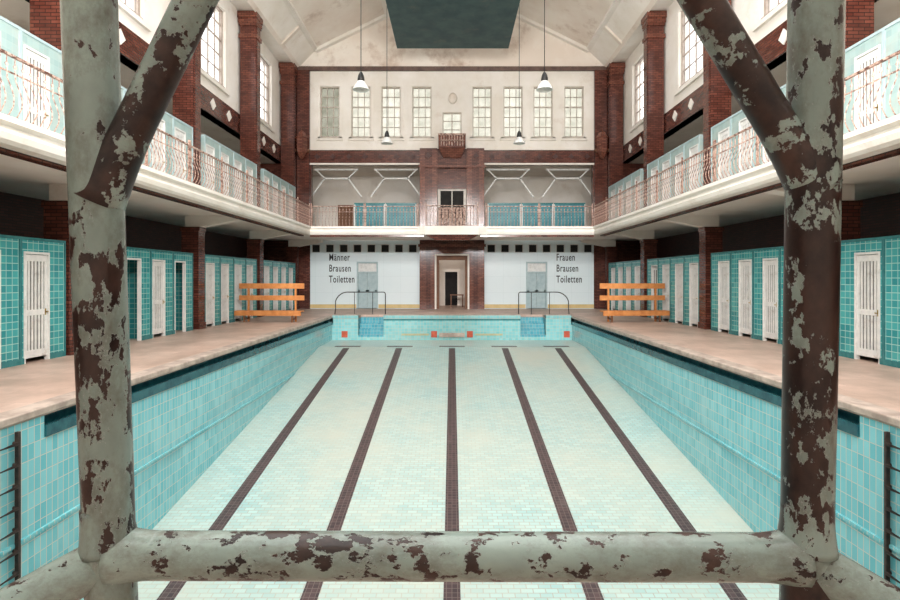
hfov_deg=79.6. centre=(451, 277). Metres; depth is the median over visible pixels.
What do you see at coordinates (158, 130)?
gallery railing
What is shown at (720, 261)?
cabin
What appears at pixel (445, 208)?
box
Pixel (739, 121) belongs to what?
cabin
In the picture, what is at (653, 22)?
brick pier
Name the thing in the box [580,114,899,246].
gallery balcony
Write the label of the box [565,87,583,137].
window
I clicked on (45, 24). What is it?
brick pier
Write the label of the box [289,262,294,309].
cabin
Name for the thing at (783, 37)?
diamond ornament
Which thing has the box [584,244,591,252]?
window
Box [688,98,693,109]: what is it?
diamond ornament
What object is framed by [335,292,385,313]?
pool handrail
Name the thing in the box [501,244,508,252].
window
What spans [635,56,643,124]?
window
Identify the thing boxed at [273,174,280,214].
cabin
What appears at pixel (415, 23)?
skylight
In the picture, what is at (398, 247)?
window
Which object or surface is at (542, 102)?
window
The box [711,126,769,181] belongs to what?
gallery railing
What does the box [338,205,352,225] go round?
door
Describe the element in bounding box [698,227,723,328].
brick pier
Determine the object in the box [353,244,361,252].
window
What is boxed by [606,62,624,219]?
brick pier
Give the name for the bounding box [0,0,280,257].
wall
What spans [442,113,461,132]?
window
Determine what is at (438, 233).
gallery balcony
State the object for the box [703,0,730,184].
brick pier
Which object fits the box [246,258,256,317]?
cabin
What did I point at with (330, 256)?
lettering
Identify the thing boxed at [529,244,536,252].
window
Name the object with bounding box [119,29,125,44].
diamond ornament
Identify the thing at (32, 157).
gallery balcony
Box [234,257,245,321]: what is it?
cabin
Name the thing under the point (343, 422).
swimming pool
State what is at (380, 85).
window surround
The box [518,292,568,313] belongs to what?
pool handrail
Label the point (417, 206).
gallery railing
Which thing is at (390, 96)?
window
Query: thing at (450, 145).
balcony
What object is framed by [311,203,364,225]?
gallery railing
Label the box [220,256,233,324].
cabin
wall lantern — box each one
[295,128,309,159]
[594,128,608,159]
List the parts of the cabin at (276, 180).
door frame, door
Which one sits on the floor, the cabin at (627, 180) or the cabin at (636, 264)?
the cabin at (636, 264)
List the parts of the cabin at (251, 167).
door, door frame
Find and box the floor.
[0,305,899,429]
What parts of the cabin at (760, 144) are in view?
door frame, door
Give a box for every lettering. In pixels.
[329,254,353,282]
[556,254,581,282]
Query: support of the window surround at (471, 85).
attached to the wall at (407, 280)
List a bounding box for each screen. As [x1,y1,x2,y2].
[354,203,384,225]
[386,203,415,225]
[488,203,520,225]
[521,203,552,225]
[554,203,584,225]
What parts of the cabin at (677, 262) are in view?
door frame, door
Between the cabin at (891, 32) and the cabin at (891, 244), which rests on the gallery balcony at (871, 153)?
the cabin at (891, 32)
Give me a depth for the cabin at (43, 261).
11.86 m
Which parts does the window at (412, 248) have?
glass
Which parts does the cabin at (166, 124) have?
door frame, door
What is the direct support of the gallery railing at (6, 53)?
on the gallery balcony at (32, 157)
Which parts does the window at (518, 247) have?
glass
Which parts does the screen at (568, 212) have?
rail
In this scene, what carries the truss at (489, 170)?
attached to the wall at (332, 192)
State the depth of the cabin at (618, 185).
28.98 m
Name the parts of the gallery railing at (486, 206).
handrail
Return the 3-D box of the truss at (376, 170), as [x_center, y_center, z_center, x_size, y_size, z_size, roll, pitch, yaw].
[-3.350,-5.673,32.250,3.065,1.694,0.100,0,0,0]
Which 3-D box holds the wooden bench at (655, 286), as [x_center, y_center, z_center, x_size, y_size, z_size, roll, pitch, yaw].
[7.462,1.010,22.130,2.760,1.580,0.520,0,0,-4]
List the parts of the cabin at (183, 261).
door frame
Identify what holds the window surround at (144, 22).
attached to the wall at (23, 216)
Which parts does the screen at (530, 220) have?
post, rail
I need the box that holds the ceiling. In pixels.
[230,0,673,66]
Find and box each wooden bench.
[234,283,303,321]
[600,283,669,321]
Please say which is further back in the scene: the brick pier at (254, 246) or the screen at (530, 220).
the screen at (530, 220)
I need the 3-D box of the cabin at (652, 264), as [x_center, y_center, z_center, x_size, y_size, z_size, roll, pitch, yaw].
[9.740,0.470,24.080,1.620,2.660,1.300,0,0,0]
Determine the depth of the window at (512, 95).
31.72 m
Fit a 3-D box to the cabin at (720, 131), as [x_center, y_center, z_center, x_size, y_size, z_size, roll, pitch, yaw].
[9.729,-3.860,17.980,1.641,2.660,1.300,0,0,0]
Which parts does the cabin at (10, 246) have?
door frame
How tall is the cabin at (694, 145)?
2.660 m
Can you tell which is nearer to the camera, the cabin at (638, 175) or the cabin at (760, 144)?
the cabin at (760, 144)
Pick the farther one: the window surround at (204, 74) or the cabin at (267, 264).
the cabin at (267, 264)
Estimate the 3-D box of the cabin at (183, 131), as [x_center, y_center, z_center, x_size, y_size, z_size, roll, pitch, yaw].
[-9.729,-3.860,17.980,1.641,2.660,1.300,0,0,0]
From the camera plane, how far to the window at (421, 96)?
31.72 m
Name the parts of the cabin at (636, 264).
door frame, door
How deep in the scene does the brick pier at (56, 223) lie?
12.56 m
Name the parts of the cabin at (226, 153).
door frame, door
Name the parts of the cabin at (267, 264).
door frame, door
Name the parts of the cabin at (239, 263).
door frame, door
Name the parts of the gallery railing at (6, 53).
post, handrail, rail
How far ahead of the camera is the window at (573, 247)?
31.68 m
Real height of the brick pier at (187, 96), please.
9.800 m
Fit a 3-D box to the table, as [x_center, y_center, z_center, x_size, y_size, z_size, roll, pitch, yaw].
[0.300,1.410,33.600,0.840,0.780,0.600,0,0,0]
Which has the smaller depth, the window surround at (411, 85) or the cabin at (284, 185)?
the cabin at (284, 185)
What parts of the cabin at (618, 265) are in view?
door frame, door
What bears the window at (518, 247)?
in the wall at (407, 280)
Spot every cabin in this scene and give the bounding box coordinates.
[0,16,20,119]
[0,235,20,368]
[21,28,64,135]
[21,237,65,364]
[121,86,124,99]
[125,88,150,166]
[127,247,150,340]
[151,111,173,174]
[151,249,173,338]
[174,117,192,182]
[174,251,192,333]
[201,134,219,192]
[205,254,219,326]
[220,143,233,196]
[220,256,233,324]
[234,152,245,201]
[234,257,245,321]
[246,159,256,205]
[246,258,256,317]
[260,169,272,211]
[263,260,272,309]
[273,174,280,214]
[273,261,280,309]
[281,179,288,217]
[281,262,288,309]
[289,184,294,218]
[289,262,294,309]
[609,184,614,218]
[609,262,614,309]
[615,179,622,217]
[615,262,622,309]
[623,174,630,214]
[623,261,630,309]
[631,169,643,211]
[631,260,640,309]
[647,159,657,205]
[647,258,657,317]
[658,152,669,201]
[658,257,669,321]
[670,143,683,196]
[670,256,683,324]
[684,134,702,192]
[684,254,698,326]
[711,117,729,182]
[711,251,729,333]
[730,110,752,174]
[730,249,752,338]
[753,131,769,166]
[753,247,778,343]
[779,246,783,343]
[780,84,785,96]
[839,237,882,364]
[843,28,882,133]
[883,18,899,119]
[883,235,899,367]
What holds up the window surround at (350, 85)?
attached to the wall at (407, 280)
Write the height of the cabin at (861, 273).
2.660 m
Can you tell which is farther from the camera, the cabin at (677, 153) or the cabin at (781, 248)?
the cabin at (677, 153)
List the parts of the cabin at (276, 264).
door frame, door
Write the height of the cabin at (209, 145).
2.660 m
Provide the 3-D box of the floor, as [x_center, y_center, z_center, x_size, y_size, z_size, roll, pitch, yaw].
[0.000,1.860,16.000,23.800,0.120,40.000,0,0,0]
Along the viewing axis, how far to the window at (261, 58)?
29.20 m
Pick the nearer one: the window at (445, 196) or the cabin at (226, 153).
the cabin at (226, 153)
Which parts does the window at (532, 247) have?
glass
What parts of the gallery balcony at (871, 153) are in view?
soffit trim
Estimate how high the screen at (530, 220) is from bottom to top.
2.030 m
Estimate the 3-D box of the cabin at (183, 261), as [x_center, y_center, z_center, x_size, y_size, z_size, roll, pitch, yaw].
[-9.740,0.470,17.980,1.620,2.660,1.300,0,0,0]
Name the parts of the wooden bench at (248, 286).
post, seat, post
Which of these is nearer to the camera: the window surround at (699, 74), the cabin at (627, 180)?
the window surround at (699, 74)
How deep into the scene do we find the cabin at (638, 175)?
26.08 m
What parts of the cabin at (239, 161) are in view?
door frame, door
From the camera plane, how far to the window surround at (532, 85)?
31.56 m
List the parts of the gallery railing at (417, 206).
handrail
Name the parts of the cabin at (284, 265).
door frame, door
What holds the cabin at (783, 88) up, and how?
on the gallery balcony at (871, 153)
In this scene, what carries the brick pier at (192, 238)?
on the floor
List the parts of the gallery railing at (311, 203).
handrail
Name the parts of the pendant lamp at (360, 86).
lamp shade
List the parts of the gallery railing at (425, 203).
handrail, rail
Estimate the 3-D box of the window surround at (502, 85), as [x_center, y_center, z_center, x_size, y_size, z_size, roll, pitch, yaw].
[3.570,-9.685,31.550,1.520,3.270,0.100,0,0,0]
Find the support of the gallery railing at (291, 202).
on the gallery balcony at (32, 157)
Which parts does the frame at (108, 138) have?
rail, post, post, rail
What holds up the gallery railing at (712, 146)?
on the gallery balcony at (871, 153)
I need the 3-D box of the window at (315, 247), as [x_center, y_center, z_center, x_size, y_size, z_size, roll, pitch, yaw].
[-7.970,-1.730,31.680,0.500,0.500,0.060,0,0,0]
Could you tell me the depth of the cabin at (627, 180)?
27.61 m
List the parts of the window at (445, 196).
glass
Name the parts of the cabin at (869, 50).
door frame, door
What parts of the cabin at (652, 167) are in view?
door frame, door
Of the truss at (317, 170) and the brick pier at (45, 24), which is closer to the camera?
the brick pier at (45, 24)
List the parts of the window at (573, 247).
glass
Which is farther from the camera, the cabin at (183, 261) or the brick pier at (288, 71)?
the brick pier at (288, 71)
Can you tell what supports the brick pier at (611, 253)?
on the floor
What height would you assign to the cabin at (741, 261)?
2.660 m
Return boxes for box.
[438,207,465,224]
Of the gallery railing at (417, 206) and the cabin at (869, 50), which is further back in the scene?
the gallery railing at (417, 206)
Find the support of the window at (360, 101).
in the wall at (407, 280)
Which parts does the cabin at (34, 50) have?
door, door frame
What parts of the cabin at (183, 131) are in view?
door, door frame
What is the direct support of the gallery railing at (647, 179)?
on the gallery balcony at (871, 153)
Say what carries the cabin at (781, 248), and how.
on the floor
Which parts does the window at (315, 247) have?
glass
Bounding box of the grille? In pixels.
[439,333,464,336]
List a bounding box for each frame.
[0,0,899,599]
[435,254,468,308]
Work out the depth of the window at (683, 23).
23.41 m
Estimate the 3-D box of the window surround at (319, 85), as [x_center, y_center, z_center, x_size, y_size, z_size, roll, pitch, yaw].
[-7.140,-9.685,31.550,1.520,3.270,0.100,0,0,0]
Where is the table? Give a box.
[450,294,463,306]
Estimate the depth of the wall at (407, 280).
31.60 m
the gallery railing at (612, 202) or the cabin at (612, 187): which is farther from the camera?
the cabin at (612, 187)
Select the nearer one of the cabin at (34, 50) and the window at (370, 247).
the cabin at (34, 50)
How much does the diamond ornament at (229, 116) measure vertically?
0.480 m
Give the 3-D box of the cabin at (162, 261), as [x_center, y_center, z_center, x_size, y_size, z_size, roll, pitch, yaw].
[-9.729,0.470,16.680,1.641,2.660,1.300,0,0,0]
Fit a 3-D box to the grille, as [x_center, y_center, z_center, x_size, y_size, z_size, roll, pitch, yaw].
[0.000,2.700,25.610,1.200,0.200,0.080,0,0,0]
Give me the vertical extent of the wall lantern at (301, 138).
1.850 m
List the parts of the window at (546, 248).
glass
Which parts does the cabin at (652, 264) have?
door frame, door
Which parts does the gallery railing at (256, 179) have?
handrail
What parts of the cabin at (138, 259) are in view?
door frame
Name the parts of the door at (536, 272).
transom panel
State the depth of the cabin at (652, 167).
24.20 m
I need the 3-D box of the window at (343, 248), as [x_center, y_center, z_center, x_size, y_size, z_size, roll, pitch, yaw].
[-6.350,-1.730,31.680,0.500,0.500,0.060,0,0,0]
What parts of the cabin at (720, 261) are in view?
door frame, door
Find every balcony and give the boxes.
[0,112,323,246]
[310,226,593,240]
[438,133,465,157]
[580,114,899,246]
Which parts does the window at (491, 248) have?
glass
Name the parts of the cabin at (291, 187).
door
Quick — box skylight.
[386,0,519,47]
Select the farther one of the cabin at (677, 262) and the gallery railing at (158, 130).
the cabin at (677, 262)
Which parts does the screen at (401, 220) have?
rail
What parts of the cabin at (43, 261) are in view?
door, door frame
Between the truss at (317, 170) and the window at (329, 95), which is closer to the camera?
the window at (329, 95)
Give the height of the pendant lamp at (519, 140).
9.200 m
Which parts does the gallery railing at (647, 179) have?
handrail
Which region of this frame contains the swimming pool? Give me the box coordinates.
[0,314,899,599]
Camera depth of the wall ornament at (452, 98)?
31.54 m
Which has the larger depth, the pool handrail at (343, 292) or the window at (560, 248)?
the window at (560, 248)
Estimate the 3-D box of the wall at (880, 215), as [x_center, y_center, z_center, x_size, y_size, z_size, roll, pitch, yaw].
[10.875,-5.350,16.000,2.050,14.300,40.000,0,0,0]
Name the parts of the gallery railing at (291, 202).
handrail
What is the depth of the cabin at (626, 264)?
27.62 m
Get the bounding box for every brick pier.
[30,0,61,50]
[41,200,73,355]
[173,39,200,184]
[180,227,205,328]
[237,11,262,206]
[246,239,263,316]
[279,62,297,219]
[285,247,299,308]
[604,247,618,308]
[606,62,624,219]
[640,239,657,316]
[641,11,666,206]
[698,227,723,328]
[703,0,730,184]
[841,200,862,239]
[845,0,873,48]
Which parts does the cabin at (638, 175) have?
door frame, door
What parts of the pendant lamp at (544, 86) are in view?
lamp shade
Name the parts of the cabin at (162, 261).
door frame, door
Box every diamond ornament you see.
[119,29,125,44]
[210,98,215,109]
[227,111,231,120]
[672,111,676,120]
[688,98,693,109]
[778,29,786,44]
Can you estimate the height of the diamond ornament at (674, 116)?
0.480 m
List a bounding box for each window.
[120,0,142,18]
[201,6,224,87]
[260,56,268,124]
[312,244,319,252]
[320,87,338,137]
[326,244,333,252]
[339,244,347,252]
[350,87,371,137]
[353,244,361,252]
[367,244,374,252]
[381,87,401,137]
[381,244,388,252]
[395,244,402,252]
[408,244,416,252]
[410,87,430,137]
[437,189,466,220]
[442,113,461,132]
[470,87,493,137]
[487,244,495,252]
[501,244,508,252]
[502,87,522,137]
[515,244,522,252]
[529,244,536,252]
[533,87,552,137]
[542,244,550,252]
[556,244,564,252]
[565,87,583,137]
[570,244,577,252]
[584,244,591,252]
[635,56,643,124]
[679,10,702,87]
[761,0,783,18]
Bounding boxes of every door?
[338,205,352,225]
[357,262,377,308]
[526,262,546,308]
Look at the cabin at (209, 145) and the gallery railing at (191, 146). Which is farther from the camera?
the cabin at (209, 145)
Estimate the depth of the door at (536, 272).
31.65 m
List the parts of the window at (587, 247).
glass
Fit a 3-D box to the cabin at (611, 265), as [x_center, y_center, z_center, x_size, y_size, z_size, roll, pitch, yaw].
[9.729,0.470,30.160,1.641,2.660,1.300,0,0,0]
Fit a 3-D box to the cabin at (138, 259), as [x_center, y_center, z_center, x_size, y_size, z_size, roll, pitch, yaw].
[-9.740,0.470,15.380,1.620,2.660,1.300,0,0,0]
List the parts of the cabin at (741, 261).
door frame, door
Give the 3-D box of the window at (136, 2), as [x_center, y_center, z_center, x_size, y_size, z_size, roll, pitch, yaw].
[-10.000,-9.910,16.000,0.220,3.380,2.800,0,0,0]
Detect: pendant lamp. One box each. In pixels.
[353,72,368,92]
[381,131,392,144]
[513,130,524,144]
[536,0,552,92]
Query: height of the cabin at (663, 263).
2.660 m
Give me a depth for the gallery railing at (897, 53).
8.96 m
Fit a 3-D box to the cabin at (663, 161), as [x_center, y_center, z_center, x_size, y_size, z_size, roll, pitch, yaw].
[9.729,-3.860,22.780,1.641,2.660,1.300,0,0,0]
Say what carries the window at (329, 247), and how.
in the wall at (407, 280)
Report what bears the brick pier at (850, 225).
on the floor
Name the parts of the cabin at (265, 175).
door frame, door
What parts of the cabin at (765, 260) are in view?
door frame, door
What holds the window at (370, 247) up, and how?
in the wall at (407, 280)
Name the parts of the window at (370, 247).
glass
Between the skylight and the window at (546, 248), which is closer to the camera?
the skylight
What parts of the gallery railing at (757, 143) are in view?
post, handrail, rail, post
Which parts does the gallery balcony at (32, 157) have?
soffit trim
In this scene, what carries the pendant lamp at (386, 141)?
hanging from the ceiling
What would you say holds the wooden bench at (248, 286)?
on the floor
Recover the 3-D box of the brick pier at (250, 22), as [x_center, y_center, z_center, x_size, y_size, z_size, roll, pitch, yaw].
[-9.430,-7.400,25.250,0.900,9.800,0.840,0,0,0]
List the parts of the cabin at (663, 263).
door frame, door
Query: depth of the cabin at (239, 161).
22.79 m
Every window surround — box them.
[118,0,151,31]
[201,0,229,95]
[260,49,274,132]
[317,84,342,139]
[348,84,373,139]
[378,84,403,139]
[409,84,434,139]
[469,84,494,139]
[500,84,525,139]
[530,84,555,139]
[561,84,586,139]
[629,49,643,132]
[674,6,702,95]
[752,0,786,31]
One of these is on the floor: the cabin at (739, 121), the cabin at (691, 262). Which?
the cabin at (691, 262)
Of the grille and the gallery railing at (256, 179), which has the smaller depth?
the gallery railing at (256, 179)
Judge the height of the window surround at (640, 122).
3.780 m
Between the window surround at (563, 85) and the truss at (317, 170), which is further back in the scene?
the truss at (317, 170)
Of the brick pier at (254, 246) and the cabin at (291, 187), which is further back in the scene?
the cabin at (291, 187)
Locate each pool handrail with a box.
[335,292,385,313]
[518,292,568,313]
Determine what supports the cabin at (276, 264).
on the floor
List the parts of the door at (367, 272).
transom panel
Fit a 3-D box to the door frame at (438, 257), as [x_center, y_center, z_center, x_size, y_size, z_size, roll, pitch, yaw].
[0.000,0.200,31.830,2.000,3.200,1.280,0,0,0]
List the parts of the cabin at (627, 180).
door frame, door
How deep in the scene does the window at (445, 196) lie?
31.65 m
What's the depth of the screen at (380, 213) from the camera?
32.58 m
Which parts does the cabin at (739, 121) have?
door frame, door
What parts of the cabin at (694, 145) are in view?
door frame, door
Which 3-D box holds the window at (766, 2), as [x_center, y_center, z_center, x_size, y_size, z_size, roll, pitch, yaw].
[10.000,-9.910,16.000,0.220,3.380,2.800,0,0,0]
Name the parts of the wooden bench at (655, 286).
post, seat, post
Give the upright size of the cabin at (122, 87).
2.660 m
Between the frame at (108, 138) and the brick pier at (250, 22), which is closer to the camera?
the frame at (108, 138)
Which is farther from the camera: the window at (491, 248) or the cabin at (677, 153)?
the window at (491, 248)
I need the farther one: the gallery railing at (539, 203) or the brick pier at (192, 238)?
the gallery railing at (539, 203)
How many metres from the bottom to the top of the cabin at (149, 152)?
2.660 m
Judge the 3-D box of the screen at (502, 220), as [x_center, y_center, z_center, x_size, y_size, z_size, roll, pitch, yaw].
[3.150,-3.515,32.610,2.000,2.030,0.080,0,0,0]
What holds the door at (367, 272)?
in the wall at (407, 280)
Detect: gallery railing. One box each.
[0,44,64,135]
[142,128,192,181]
[190,140,249,202]
[247,170,285,216]
[284,190,311,225]
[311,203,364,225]
[365,203,418,225]
[425,203,478,225]
[485,203,538,225]
[539,203,592,225]
[592,190,619,225]
[618,170,656,216]
[654,140,713,202]
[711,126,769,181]
[843,50,899,133]
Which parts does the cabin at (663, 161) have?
door frame, door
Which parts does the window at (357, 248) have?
glass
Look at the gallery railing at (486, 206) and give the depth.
26.59 m
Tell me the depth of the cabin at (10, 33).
10.95 m
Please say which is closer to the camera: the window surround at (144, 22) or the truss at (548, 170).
the window surround at (144, 22)
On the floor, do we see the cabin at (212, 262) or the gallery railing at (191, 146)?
the cabin at (212, 262)
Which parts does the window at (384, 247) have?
glass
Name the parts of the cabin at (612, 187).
door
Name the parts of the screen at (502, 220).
rail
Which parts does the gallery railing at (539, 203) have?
handrail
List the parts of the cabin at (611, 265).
door frame, door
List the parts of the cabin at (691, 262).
door frame, door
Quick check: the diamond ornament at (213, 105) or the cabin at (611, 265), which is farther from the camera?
the cabin at (611, 265)
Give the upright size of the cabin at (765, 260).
2.660 m
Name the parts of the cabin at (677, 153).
door frame, door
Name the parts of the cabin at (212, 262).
door, door frame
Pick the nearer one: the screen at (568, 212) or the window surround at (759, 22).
the window surround at (759, 22)
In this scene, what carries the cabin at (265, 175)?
on the gallery balcony at (32, 157)
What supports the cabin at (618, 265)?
on the floor
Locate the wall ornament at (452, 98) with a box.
[448,93,456,103]
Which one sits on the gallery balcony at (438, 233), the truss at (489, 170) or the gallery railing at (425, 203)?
the gallery railing at (425, 203)
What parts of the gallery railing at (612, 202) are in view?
handrail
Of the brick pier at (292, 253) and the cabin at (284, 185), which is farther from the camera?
the brick pier at (292, 253)
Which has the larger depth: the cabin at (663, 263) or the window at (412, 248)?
the window at (412, 248)
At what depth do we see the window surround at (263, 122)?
29.52 m
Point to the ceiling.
(292, 30)
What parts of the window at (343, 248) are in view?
glass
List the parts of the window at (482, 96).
glass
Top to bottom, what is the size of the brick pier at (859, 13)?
9.800 m
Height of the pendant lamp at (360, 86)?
9.200 m
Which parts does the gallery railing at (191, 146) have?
post, rail, handrail, post, post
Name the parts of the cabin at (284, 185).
door frame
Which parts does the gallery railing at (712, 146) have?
post, post, handrail, rail, post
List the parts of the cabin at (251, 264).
door, door frame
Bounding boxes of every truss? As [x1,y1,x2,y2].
[313,169,361,196]
[370,169,419,196]
[484,169,533,196]
[542,169,590,196]
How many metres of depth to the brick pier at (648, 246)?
25.01 m
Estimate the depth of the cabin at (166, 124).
16.80 m
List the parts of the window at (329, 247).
glass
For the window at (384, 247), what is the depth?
31.68 m
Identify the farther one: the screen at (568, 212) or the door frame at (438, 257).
the screen at (568, 212)
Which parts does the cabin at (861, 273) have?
door frame, door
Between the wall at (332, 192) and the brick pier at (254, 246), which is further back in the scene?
the wall at (332, 192)
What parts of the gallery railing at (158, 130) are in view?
rail, handrail, post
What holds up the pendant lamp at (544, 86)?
hanging from the ceiling
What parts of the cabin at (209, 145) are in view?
door, door frame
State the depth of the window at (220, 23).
23.21 m
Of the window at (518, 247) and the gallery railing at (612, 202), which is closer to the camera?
the gallery railing at (612, 202)
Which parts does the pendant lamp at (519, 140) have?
lamp shade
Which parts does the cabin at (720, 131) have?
door frame, door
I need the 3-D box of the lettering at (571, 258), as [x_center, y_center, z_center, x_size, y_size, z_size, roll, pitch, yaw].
[6.847,-0.575,31.592,1.489,1.693,0.012,0,0,0]
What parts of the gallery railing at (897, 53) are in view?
rail, handrail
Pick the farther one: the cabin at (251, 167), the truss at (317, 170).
the truss at (317, 170)
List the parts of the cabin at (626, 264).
door frame, door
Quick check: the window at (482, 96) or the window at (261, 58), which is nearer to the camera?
the window at (261, 58)
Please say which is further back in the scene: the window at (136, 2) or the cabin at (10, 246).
the window at (136, 2)
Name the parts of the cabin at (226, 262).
door frame, door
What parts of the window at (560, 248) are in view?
glass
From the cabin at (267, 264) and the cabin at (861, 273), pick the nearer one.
the cabin at (861, 273)
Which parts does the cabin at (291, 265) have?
door, door frame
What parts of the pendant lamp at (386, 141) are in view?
lamp shade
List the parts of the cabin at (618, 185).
door frame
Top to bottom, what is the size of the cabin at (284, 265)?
2.660 m
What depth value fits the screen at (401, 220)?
32.58 m
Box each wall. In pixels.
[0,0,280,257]
[260,17,643,308]
[313,166,590,305]
[623,0,899,257]
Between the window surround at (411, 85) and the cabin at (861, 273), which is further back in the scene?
the window surround at (411, 85)
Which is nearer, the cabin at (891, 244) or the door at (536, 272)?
the cabin at (891, 244)

